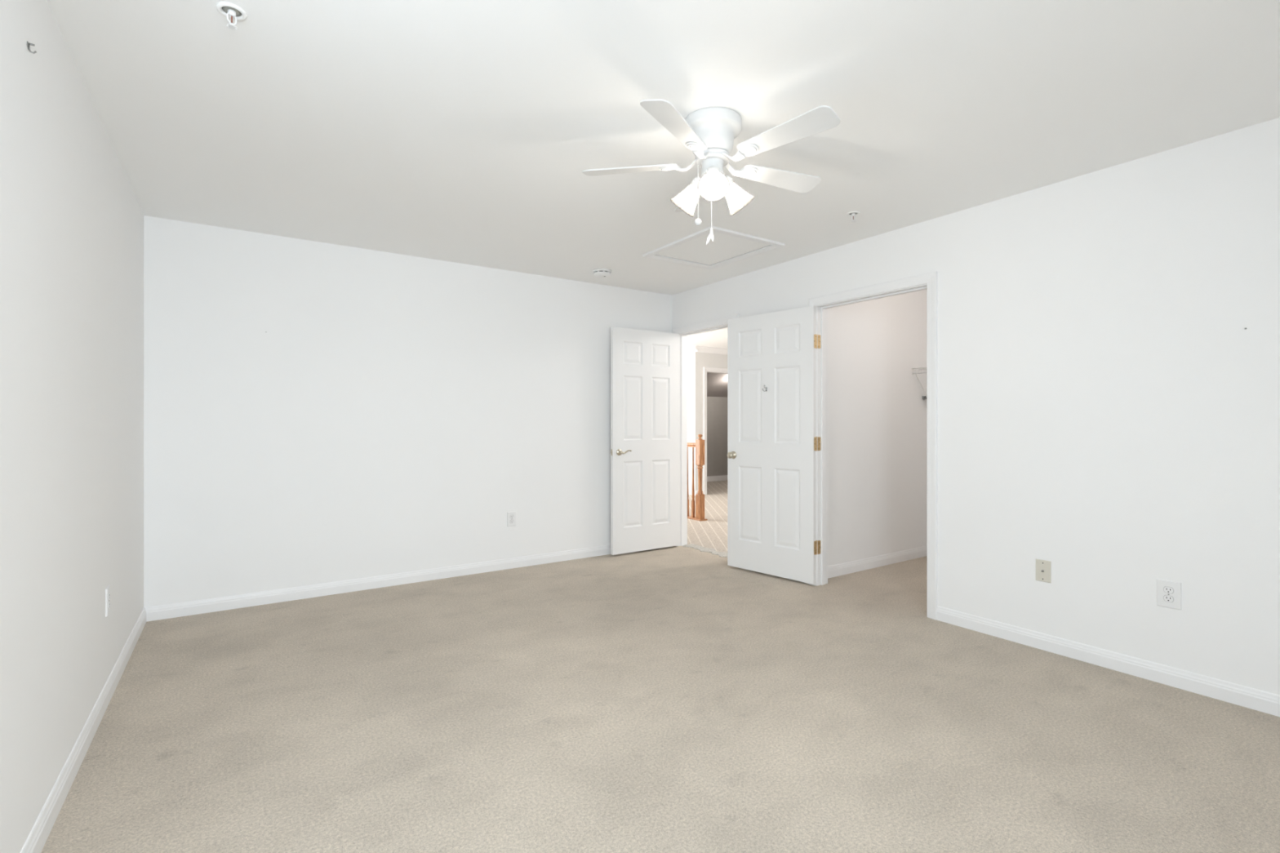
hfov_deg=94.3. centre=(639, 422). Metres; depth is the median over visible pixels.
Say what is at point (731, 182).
socket
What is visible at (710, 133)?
ceiling fan
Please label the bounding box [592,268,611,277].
smoke detector
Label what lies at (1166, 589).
receptacle
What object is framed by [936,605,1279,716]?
baseboard
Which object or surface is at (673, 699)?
floor
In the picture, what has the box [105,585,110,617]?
electrical outlet
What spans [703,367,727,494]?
door frame
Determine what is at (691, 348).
trim
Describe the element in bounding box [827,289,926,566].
wall
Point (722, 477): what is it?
baseboard
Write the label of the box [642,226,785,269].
attic hatch
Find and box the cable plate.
[1035,559,1051,583]
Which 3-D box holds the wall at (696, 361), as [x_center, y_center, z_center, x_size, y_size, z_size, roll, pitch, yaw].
[2.007,-0.024,11.643,4.010,2.440,1.980,0,0,-34]
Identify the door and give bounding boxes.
[610,326,679,555]
[727,306,820,584]
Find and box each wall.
[0,0,143,852]
[143,215,671,607]
[671,117,1279,695]
[687,351,727,495]
[706,396,727,476]
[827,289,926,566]
[926,288,927,546]
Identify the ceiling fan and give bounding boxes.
[582,98,840,244]
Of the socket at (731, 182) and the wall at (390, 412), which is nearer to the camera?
the socket at (731, 182)
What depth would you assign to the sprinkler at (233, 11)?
1.79 m
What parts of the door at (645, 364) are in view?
lever handle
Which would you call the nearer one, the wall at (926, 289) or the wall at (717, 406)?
the wall at (926, 289)
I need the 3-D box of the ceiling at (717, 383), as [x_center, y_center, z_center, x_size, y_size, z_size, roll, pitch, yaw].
[2.092,-0.879,11.619,3.895,0.710,1.615,0,0,-34]
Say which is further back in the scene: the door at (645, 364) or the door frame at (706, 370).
the door frame at (706, 370)
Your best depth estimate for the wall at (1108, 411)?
2.88 m
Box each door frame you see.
[671,314,738,546]
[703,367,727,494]
[808,271,937,620]
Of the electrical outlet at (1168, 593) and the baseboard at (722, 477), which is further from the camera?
the baseboard at (722, 477)
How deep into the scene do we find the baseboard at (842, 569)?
4.89 m
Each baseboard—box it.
[20,607,146,852]
[144,544,610,622]
[706,475,727,481]
[827,546,927,578]
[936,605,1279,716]
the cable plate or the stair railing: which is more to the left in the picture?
the stair railing
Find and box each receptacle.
[1163,586,1173,594]
[1163,595,1173,602]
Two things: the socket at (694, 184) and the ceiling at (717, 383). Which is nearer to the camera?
the socket at (694, 184)
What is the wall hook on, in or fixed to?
attached to the wall at (72, 218)
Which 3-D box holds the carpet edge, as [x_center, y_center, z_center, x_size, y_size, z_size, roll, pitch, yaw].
[0.683,1.195,5.477,0.177,0.010,0.778,0,0,-34]
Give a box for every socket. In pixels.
[690,176,701,189]
[706,165,719,181]
[725,175,733,186]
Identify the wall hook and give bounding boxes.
[26,40,36,53]
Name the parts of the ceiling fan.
blade, blade, lamp shade, blade, pull chain, pull chain, lamp shade, bulb, lamp shade, blade, blade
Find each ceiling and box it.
[46,0,1279,348]
[706,373,727,397]
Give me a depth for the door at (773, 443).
4.57 m
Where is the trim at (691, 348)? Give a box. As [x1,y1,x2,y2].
[687,345,727,354]
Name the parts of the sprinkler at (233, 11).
sprinkler frame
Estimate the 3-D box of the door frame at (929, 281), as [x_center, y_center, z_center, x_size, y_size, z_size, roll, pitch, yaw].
[1.581,0.140,4.035,0.150,2.112,0.969,0,0,-34]
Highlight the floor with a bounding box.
[40,480,1279,852]
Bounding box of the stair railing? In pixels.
[687,434,707,520]
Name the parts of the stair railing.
handrail, trim, newel post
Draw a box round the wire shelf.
[911,367,927,399]
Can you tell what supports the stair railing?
on the floor
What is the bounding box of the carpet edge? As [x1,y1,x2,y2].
[682,543,727,557]
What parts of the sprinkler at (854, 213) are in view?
sprinkler frame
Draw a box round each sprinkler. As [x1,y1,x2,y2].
[216,1,247,30]
[846,210,860,222]
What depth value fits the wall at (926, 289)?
5.34 m
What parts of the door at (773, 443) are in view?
knob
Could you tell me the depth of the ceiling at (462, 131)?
2.34 m
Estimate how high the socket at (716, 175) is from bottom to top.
0.063 m
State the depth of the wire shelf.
5.21 m
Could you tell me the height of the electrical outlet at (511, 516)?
0.118 m
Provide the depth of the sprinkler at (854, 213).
3.52 m
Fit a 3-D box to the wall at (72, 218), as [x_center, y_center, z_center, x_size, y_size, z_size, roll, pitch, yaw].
[-1.389,-0.024,1.118,0.115,2.440,5.840,0,0,-34]
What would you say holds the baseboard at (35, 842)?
attached to the wall at (72, 218)
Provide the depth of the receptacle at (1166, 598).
2.70 m
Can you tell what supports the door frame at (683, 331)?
attached to the wall at (1108, 411)
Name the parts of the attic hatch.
panel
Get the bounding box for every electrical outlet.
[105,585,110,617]
[506,511,515,526]
[1156,578,1181,610]
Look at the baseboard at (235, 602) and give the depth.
4.21 m

